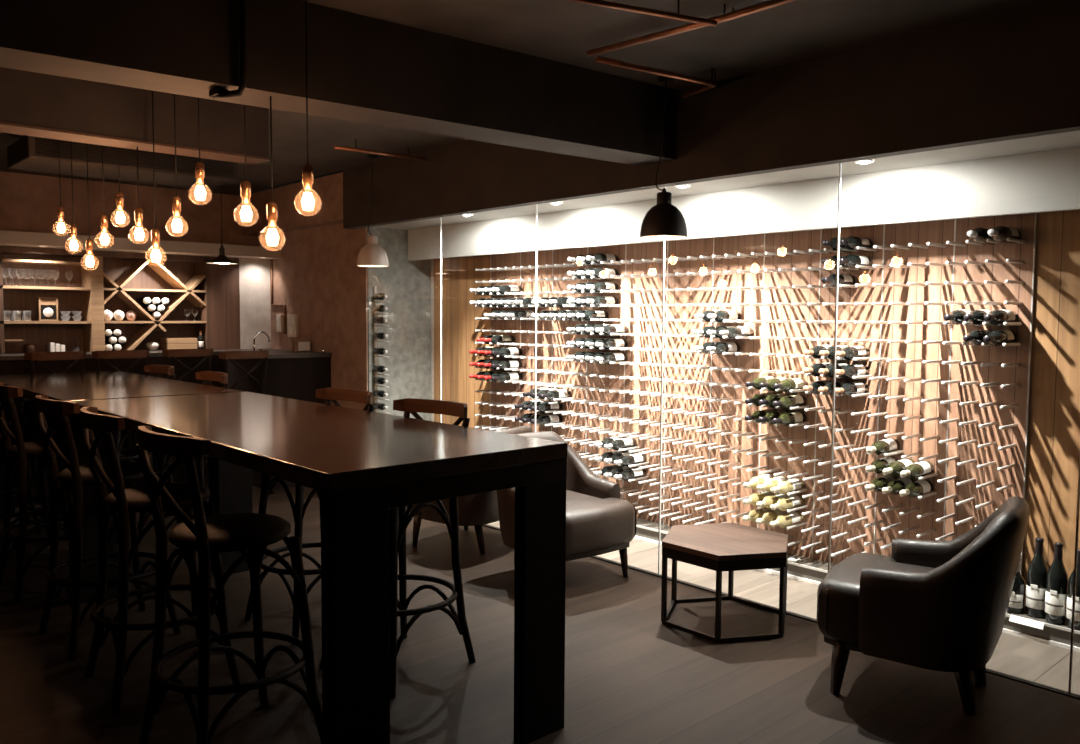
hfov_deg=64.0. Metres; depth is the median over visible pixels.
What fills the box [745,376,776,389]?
wine bottle
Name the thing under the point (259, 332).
tap
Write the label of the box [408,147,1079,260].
wall
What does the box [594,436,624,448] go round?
wine bottle
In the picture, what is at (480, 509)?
chair back
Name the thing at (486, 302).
wine bottle
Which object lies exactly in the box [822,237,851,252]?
wine bottle
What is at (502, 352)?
wine bottle
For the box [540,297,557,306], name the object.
wine bottle
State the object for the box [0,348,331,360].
countertop
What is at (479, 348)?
wine bottle
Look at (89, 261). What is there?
pendant
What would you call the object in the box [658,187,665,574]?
window frame
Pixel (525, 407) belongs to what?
wine bottle
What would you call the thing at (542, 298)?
wine bottle
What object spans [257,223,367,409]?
wall
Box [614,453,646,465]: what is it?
wine bottle
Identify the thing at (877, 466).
wine bottle
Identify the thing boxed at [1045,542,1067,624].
champagne bottle
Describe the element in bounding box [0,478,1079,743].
floor
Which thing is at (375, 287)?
wine rack
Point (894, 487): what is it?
wine bottle
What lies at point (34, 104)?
ceiling beam
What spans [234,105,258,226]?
pendant
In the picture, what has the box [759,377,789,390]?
wine bottle
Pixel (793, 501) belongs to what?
wine bottle
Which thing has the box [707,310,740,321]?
wine bottle
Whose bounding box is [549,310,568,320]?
wine bottle
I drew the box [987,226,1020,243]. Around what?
wine bottle
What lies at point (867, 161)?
recessed light
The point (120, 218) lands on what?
pendant
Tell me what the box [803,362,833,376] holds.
wine bottle
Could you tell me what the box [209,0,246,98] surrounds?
cable conduit
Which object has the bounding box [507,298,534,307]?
wine bottle
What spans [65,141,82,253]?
pendant
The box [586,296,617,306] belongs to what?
wine bottle
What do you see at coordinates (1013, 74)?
ceiling beam
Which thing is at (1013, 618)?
price card
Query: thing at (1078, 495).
window
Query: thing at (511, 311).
wine bottle
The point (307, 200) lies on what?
pendant
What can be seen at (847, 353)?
wine bottle
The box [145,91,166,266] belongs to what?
pendant
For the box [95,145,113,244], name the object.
pendant
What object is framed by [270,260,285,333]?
conduit
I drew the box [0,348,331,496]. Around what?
bar counter
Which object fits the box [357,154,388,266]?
dome pendant
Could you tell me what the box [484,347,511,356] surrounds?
wine bottle
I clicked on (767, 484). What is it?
wine bottle
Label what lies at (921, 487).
wine bottle
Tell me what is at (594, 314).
wine bottle
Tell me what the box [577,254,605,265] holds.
wine bottle
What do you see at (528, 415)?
wine bottle
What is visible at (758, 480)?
wine bottle
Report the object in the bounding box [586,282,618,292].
wine bottle
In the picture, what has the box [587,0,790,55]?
copper pipe
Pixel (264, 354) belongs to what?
bar stool
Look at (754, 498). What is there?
wine bottle
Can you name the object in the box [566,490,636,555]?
seat cushion
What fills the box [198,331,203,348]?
wine bottle
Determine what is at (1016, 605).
champagne bottle
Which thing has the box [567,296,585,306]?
wine bottle
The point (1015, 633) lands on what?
trim
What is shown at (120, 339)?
wine bottle
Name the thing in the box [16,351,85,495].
bar stool
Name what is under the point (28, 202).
wall
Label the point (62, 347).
menu
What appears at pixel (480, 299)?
wine bottle
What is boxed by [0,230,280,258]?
beam
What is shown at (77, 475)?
bar stool
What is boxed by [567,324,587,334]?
wine bottle
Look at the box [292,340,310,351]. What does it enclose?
card terminal
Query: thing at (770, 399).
wine bottle
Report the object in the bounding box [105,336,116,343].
wine bottle
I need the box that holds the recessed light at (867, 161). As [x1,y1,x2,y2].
[854,159,874,163]
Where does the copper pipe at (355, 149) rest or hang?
attached to the ceiling at (563, 31)
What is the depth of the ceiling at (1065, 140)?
4.52 m
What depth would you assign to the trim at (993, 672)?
4.34 m
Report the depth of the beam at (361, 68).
3.42 m
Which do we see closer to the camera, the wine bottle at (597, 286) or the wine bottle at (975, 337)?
the wine bottle at (975, 337)
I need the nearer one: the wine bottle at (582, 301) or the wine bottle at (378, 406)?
the wine bottle at (582, 301)
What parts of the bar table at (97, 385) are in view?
leg, leg, leg, leg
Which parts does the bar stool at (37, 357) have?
leg, seat, leg, rail, leg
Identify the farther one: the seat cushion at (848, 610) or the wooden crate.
the wooden crate
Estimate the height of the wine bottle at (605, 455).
0.076 m
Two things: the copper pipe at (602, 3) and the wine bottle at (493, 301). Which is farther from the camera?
the wine bottle at (493, 301)
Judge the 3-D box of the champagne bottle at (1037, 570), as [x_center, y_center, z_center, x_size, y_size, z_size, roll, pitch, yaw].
[2.377,0.979,4.129,0.095,0.375,0.092,-3,5,-42]
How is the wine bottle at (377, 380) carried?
on the wine rack at (375, 287)
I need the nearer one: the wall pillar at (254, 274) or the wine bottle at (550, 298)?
the wine bottle at (550, 298)
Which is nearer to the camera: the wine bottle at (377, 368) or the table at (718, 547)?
the table at (718, 547)
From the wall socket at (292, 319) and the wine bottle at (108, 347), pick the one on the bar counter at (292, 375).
the wine bottle at (108, 347)
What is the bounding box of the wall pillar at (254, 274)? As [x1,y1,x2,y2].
[239,258,270,348]
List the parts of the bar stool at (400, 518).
leg, leg, rail, leg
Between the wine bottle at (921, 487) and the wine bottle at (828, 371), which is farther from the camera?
the wine bottle at (828, 371)
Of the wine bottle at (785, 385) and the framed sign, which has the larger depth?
the framed sign
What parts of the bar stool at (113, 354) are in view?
leg, rail, leg, leg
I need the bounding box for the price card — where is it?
[1009,614,1044,629]
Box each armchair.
[406,425,532,554]
[497,431,636,577]
[816,496,1029,715]
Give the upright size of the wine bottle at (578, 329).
0.076 m
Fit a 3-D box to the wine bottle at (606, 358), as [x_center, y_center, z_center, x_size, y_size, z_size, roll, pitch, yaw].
[0.492,-0.095,6.039,0.285,0.076,0.077,-3,5,-42]
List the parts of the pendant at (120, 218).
cord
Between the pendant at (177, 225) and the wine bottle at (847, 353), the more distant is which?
the wine bottle at (847, 353)
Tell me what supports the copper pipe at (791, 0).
attached to the ceiling at (563, 31)
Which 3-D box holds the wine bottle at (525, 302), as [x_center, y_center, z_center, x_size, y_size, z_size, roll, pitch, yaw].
[-0.075,-0.535,6.637,0.285,0.076,0.077,-3,5,-42]
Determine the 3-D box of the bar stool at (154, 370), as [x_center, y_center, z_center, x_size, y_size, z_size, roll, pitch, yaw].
[-2.910,0.526,6.198,0.526,1.128,0.516,-3,5,-44]
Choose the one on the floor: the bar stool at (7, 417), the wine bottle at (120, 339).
the bar stool at (7, 417)
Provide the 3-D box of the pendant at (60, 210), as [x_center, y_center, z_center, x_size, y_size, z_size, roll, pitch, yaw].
[-3.062,-1.217,5.516,0.098,0.694,0.098,-3,5,-42]
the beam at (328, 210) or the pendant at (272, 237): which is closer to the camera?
the pendant at (272, 237)
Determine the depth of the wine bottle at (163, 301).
7.96 m
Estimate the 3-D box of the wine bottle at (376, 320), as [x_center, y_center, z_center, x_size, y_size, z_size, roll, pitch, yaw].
[-1.338,-0.434,7.279,0.059,0.060,0.171,-3,5,-42]
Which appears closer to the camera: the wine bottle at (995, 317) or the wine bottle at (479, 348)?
the wine bottle at (995, 317)
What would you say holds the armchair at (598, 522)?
on the floor
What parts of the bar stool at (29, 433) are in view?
seat, leg, leg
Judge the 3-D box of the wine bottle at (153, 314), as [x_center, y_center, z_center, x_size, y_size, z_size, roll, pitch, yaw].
[-3.585,-0.527,8.002,0.067,0.068,0.262,-3,5,-42]
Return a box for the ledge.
[5,339,22,340]
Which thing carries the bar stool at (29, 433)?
on the floor
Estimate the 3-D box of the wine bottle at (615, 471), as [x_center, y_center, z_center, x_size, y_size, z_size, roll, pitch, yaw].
[0.551,0.702,6.020,0.285,0.076,0.077,-3,5,-42]
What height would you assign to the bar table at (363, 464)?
1.050 m
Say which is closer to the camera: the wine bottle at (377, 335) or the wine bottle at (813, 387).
the wine bottle at (813, 387)
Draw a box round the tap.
[253,331,269,350]
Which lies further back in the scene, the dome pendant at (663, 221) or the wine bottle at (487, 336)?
the wine bottle at (487, 336)
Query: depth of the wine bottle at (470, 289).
6.99 m
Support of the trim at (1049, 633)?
attached to the wall at (1053, 446)
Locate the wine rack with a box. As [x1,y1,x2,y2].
[475,213,1036,575]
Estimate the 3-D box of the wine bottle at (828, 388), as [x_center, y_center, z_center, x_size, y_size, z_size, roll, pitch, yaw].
[1.632,0.091,4.800,0.285,0.076,0.077,-3,5,-42]
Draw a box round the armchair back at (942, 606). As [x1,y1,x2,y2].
[858,496,1029,671]
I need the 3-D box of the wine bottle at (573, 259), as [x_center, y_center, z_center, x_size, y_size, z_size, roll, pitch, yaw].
[0.308,-0.802,6.201,0.285,0.076,0.077,-3,5,-42]
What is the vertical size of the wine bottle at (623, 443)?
0.076 m
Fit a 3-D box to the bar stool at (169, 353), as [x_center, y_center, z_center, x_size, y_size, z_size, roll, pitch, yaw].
[-3.105,0.400,7.497,0.490,1.213,0.500,-3,5,-44]
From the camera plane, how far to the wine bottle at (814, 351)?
4.80 m
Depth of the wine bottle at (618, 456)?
5.96 m
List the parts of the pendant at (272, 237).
cord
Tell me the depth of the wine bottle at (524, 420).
6.57 m
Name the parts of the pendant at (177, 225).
cord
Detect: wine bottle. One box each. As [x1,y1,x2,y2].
[105,329,111,335]
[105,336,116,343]
[105,344,112,350]
[107,343,121,349]
[109,329,120,335]
[112,336,125,343]
[135,297,150,304]
[140,304,155,311]
[148,297,159,304]
[148,311,160,318]
[154,304,164,311]
[159,297,168,304]
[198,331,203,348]
[373,293,387,299]
[373,305,387,311]
[373,317,387,323]
[373,332,387,338]
[373,348,387,354]
[373,365,387,372]
[373,377,387,384]
[373,390,387,397]
[374,403,387,409]
[469,286,497,295]
[469,298,490,307]
[469,347,487,355]
[469,359,491,367]
[469,371,493,380]
[476,298,499,307]
[476,335,494,343]
[476,347,500,356]
[476,359,504,368]
[476,371,504,380]
[477,286,504,295]
[484,285,500,294]
[484,298,509,307]
[484,310,502,319]
[484,335,514,344]
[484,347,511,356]
[484,360,506,368]
[484,372,512,381]
[491,285,522,294]
[491,298,519,307]
[491,310,510,319]
[491,348,522,357]
[491,360,521,369]
[491,372,521,382]
[499,298,527,307]
[499,310,518,319]
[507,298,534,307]
[507,310,537,319]
[514,399,543,409]
[514,412,544,422]
[515,297,539,306]
[522,413,552,422]
[523,388,552,397]
[523,400,552,409]
[531,310,551,319]
[531,388,560,398]
[531,401,562,412]
[531,414,562,425]
[532,297,549,306]
[539,389,570,399]
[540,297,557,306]
[540,310,559,320]
[549,297,575,306]
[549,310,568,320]
[558,310,577,320]
[566,351,595,361]
[567,255,593,265]
[567,269,596,279]
[567,283,595,293]
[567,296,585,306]
[567,310,587,320]
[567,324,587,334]
[567,338,586,347]
[576,268,605,279]
[576,282,595,292]
[576,296,595,306]
[576,310,608,320]
[576,324,597,334]
[576,338,600,348]
[576,352,600,362]
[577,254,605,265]
[585,324,611,334]
[585,338,614,348]
[585,352,614,362]
[586,253,618,264]
[586,268,618,278]
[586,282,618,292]
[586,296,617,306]
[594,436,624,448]
[594,450,624,461]
[594,465,623,475]
[595,324,627,334]
[595,339,627,349]
[595,353,627,363]
[604,438,636,449]
[604,452,634,463]
[604,466,634,477]
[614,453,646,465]
[614,468,645,480]
[694,326,718,337]
[694,342,718,353]
[695,310,717,321]
[706,342,739,354]
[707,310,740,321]
[707,326,735,338]
[719,326,752,338]
[742,507,772,521]
[743,474,775,488]
[743,490,775,505]
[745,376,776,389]
[745,393,775,406]
[745,409,776,422]
[756,493,787,507]
[756,509,786,524]
[757,476,788,491]
[758,410,789,424]
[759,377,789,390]
[759,394,789,407]
[770,494,803,510]
[770,511,803,527]
[771,478,804,493]
[772,411,805,425]
[773,378,806,391]
[773,395,806,408]
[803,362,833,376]
[803,380,832,393]
[804,345,833,358]
[818,381,849,394]
[819,345,849,359]
[819,363,849,377]
[821,274,855,287]
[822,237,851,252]
[822,256,849,269]
[835,382,867,396]
[836,346,868,359]
[836,364,868,378]
[839,236,872,251]
[839,255,871,269]
[865,456,898,473]
[865,475,897,491]
[866,438,899,454]
[882,477,914,494]
[883,459,915,475]
[900,461,933,478]
[900,479,932,497]
[944,310,971,324]
[963,330,991,345]
[964,310,991,324]
[967,227,995,244]
[983,330,1016,345]
[984,310,1017,324]
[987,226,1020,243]
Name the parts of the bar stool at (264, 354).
leg, rail, leg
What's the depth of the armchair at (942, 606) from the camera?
3.25 m
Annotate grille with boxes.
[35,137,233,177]
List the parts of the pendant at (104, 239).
cord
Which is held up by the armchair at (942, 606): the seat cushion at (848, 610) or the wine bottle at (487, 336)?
the seat cushion at (848, 610)
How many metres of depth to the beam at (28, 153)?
5.89 m
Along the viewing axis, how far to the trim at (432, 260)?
7.85 m
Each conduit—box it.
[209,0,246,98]
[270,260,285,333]
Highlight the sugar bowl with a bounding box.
[146,342,158,350]
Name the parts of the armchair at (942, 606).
leg, seat, leg, leg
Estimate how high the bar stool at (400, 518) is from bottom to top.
1.128 m
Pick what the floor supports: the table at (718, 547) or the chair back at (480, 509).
the table at (718, 547)
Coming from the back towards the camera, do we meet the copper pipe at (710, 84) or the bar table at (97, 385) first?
the bar table at (97, 385)
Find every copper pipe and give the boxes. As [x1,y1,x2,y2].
[334,139,425,160]
[568,0,717,25]
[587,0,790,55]
[596,56,716,97]
[598,0,794,54]
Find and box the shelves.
[0,246,239,353]
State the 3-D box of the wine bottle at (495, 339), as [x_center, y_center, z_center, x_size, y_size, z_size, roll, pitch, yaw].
[-0.331,-0.257,6.932,0.285,0.076,0.077,-3,5,-42]
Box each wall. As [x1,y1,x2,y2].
[0,171,256,352]
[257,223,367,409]
[367,227,430,420]
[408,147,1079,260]
[434,210,1079,606]
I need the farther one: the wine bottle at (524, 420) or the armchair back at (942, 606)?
the wine bottle at (524, 420)
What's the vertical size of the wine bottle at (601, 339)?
0.076 m
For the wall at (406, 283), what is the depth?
7.58 m
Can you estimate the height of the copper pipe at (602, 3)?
0.085 m
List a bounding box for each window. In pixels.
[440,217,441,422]
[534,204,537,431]
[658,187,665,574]
[828,163,841,571]
[1068,452,1079,692]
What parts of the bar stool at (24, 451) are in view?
leg, rail, leg, seat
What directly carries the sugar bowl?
on the bar counter at (292, 375)
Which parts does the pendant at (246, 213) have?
cord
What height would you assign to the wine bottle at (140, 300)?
0.068 m
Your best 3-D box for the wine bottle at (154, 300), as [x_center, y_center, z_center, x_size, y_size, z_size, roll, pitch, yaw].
[-3.584,-0.657,7.994,0.067,0.068,0.262,-3,5,-42]
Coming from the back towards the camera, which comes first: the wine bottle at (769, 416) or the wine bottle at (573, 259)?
the wine bottle at (573, 259)
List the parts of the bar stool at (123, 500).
leg, rail, leg, seat, leg, leg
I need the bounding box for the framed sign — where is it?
[38,297,57,320]
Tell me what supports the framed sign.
on the shelves
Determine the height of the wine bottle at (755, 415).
0.076 m
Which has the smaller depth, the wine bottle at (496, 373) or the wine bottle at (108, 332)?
the wine bottle at (496, 373)
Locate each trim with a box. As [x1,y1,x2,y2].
[431,259,433,421]
[482,524,1079,699]
[634,535,1079,651]
[636,518,1079,646]
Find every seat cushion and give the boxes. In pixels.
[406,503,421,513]
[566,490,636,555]
[816,553,934,644]
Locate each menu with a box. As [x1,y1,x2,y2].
[47,342,54,351]
[55,343,59,351]
[60,345,64,351]
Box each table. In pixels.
[0,371,244,593]
[70,392,567,743]
[661,523,788,642]
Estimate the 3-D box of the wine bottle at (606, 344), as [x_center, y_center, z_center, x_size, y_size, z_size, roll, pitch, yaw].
[0.493,-0.194,6.032,0.285,0.076,0.077,-3,5,-42]
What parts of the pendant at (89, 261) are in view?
cord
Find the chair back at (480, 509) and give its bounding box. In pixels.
[422,425,532,525]
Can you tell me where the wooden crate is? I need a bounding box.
[160,338,196,349]
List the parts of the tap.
spout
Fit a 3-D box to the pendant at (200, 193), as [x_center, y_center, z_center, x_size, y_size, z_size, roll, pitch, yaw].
[-1.504,-1.093,3.814,0.098,0.704,0.098,-3,5,-42]
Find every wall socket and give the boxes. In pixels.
[276,314,283,331]
[287,314,297,336]
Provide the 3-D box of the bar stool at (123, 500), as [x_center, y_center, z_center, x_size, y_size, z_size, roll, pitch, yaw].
[-1.552,0.706,3.516,0.526,1.128,0.516,-3,5,-38]
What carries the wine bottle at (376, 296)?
attached to the wine rack at (375, 287)
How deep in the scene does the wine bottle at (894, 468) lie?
4.50 m
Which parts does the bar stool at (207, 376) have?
leg, leg, leg, rail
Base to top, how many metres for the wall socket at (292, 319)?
0.211 m
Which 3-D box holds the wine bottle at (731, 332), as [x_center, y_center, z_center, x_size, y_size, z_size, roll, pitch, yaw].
[1.190,-0.240,5.266,0.285,0.076,0.077,-3,5,-42]
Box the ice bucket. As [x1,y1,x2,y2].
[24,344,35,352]
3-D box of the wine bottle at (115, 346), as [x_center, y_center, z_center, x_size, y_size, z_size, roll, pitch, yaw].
[-3.839,-0.225,7.791,0.067,0.068,0.262,-3,5,-42]
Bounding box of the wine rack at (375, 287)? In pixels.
[374,286,388,413]
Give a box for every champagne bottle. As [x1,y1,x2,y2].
[1007,562,1025,613]
[1025,537,1048,617]
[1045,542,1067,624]
[1066,548,1079,629]
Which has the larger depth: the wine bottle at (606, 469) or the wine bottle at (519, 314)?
the wine bottle at (519, 314)
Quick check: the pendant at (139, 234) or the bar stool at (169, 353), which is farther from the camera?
the bar stool at (169, 353)
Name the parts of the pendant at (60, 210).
cord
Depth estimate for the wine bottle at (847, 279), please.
4.73 m
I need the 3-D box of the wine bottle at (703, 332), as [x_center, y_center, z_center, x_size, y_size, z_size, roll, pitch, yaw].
[1.064,-0.249,5.403,0.285,0.076,0.077,-3,5,-42]
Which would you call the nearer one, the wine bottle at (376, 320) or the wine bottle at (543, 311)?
the wine bottle at (543, 311)
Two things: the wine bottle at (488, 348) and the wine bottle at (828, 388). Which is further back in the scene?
the wine bottle at (488, 348)
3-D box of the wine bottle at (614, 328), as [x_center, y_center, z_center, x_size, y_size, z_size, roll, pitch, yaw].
[0.494,-0.293,6.026,0.285,0.076,0.077,-3,4,-42]
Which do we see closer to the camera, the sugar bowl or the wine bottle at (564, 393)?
the wine bottle at (564, 393)
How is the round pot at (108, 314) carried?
on the shelves
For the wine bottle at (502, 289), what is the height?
0.076 m
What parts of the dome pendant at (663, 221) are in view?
cord, lamp shade, lamp shade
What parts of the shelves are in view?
post, shelf, shelf, shelf, post, shelf, shelf, post, panel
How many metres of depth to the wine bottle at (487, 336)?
6.95 m
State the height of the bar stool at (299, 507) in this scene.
1.128 m
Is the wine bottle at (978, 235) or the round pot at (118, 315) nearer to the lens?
the wine bottle at (978, 235)
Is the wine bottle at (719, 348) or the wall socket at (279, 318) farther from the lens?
the wall socket at (279, 318)
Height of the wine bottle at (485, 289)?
0.076 m
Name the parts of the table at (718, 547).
leg, leg, leg, leg, leg, leg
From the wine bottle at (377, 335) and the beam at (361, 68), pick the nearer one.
the beam at (361, 68)
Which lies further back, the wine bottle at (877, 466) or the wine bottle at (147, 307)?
the wine bottle at (147, 307)
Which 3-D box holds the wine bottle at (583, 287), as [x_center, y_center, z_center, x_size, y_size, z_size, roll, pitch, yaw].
[0.369,-0.600,6.146,0.285,0.076,0.077,-3,5,-42]
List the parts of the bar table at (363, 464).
rail, leg, rail, leg, leg, rail, leg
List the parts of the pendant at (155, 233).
cord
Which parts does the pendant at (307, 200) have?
cord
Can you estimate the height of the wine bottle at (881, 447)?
0.076 m
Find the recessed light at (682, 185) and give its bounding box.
[675,184,690,187]
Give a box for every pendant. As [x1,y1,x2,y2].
[53,140,64,232]
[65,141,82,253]
[83,143,94,269]
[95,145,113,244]
[110,147,129,226]
[129,147,149,243]
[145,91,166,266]
[166,94,187,236]
[188,98,211,200]
[206,186,237,263]
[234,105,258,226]
[260,96,284,249]
[297,0,320,215]
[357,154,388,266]
[640,76,686,239]
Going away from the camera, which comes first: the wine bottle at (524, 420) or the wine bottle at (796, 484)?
the wine bottle at (796, 484)
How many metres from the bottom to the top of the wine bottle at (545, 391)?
0.076 m
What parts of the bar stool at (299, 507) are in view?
leg, leg, leg, rail, leg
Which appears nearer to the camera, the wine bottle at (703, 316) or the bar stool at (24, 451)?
the bar stool at (24, 451)
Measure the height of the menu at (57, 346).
0.075 m
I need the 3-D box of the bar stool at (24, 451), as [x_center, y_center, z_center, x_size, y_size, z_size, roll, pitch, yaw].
[-2.698,0.619,4.768,0.526,1.128,0.516,-3,5,-42]
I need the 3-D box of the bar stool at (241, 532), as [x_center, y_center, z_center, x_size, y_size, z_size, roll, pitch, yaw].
[-1.060,0.745,2.964,0.516,1.128,0.526,4,5,44]
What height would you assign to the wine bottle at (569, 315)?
0.076 m
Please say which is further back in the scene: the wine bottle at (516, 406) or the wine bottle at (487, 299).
the wine bottle at (487, 299)
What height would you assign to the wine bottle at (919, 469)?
0.076 m
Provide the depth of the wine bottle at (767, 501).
5.07 m
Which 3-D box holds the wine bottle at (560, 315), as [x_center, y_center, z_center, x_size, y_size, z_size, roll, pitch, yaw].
[0.241,-0.411,6.296,0.285,0.076,0.077,-3,5,-42]
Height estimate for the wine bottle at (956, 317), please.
0.076 m
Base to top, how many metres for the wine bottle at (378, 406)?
0.060 m
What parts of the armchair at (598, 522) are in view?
seat, leg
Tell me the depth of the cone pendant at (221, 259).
6.80 m
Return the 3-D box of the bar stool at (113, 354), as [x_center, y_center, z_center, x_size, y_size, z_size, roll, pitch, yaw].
[-3.489,0.419,7.146,0.490,1.213,0.500,-3,5,-38]
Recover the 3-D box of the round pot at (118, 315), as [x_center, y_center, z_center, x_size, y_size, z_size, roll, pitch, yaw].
[-3.774,-0.511,7.750,0.091,0.104,0.092,0,4,1]
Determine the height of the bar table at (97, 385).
1.050 m
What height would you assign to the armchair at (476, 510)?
0.798 m
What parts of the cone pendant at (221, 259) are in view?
cord, lamp shade, lamp shade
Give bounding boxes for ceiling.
[0,0,1052,194]
[373,130,1079,229]
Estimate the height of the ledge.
0.012 m
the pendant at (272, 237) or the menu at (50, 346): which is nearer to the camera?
the pendant at (272, 237)
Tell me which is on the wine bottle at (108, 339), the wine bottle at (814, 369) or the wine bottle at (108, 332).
the wine bottle at (108, 332)
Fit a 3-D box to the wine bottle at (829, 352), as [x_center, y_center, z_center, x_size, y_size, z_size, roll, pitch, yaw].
[1.633,-0.107,4.788,0.285,0.076,0.077,-3,5,-42]
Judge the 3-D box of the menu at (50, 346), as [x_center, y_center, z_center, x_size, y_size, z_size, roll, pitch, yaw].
[-4.193,-0.209,7.415,0.030,0.085,0.130,-3,5,-42]
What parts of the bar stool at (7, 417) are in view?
seat, leg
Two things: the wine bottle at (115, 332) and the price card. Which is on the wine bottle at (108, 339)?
the wine bottle at (115, 332)
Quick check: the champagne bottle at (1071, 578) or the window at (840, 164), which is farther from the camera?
the window at (840, 164)
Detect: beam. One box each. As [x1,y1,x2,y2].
[0,0,676,165]
[0,67,269,164]
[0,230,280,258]
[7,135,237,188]
[242,172,342,235]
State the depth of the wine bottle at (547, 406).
6.53 m
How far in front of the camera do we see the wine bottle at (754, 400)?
5.10 m
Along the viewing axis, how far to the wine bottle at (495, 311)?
6.87 m
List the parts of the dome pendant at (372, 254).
cord, lamp shade, lamp shade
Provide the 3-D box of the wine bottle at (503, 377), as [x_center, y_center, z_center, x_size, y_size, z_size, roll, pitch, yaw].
[-0.269,0.045,6.881,0.285,0.076,0.077,-3,5,-42]
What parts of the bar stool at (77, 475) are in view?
leg, rail, leg, seat, leg, leg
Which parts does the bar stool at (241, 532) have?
leg, rail, leg, seat, leg, leg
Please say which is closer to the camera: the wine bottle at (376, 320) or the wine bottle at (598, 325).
the wine bottle at (598, 325)
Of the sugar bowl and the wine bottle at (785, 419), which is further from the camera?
the sugar bowl
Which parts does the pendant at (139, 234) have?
cord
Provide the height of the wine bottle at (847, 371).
0.076 m
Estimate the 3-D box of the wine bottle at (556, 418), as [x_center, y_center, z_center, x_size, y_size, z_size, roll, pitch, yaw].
[0.046,0.366,6.554,0.285,0.076,0.077,-3,5,-42]
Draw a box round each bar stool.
[0,382,68,602]
[0,415,41,532]
[0,426,68,540]
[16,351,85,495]
[35,395,180,660]
[80,407,239,715]
[91,350,148,462]
[115,365,180,522]
[136,426,322,743]
[138,371,229,562]
[152,348,213,482]
[203,350,273,494]
[244,388,374,637]
[320,398,475,697]
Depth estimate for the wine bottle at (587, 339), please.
6.12 m
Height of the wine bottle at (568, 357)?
0.076 m
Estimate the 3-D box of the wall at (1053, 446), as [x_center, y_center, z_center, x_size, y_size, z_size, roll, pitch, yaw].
[1.695,-0.157,5.071,0.155,2.690,8.200,-3,5,-42]
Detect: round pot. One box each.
[104,309,112,320]
[113,309,123,320]
[126,310,135,320]
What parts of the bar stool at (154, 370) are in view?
leg, leg, rail, leg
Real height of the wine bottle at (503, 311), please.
0.076 m
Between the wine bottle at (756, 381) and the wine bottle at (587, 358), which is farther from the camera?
the wine bottle at (587, 358)
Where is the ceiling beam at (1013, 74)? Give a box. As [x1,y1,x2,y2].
[343,0,1079,228]
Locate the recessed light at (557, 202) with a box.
[549,201,562,204]
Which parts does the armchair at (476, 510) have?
leg, leg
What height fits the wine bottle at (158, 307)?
0.068 m
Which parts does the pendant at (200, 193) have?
cord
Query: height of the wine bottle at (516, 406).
0.076 m
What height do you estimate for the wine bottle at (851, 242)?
0.076 m
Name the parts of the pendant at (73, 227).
cord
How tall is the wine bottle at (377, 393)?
0.060 m
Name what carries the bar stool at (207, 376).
on the floor
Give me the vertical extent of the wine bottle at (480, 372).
0.076 m
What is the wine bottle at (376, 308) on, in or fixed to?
attached to the wine rack at (375, 287)
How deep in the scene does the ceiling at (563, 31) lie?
3.66 m
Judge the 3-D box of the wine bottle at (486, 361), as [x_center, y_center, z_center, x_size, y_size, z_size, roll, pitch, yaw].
[-0.395,-0.064,7.013,0.285,0.076,0.077,-3,5,-42]
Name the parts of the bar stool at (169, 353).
leg, rail, leg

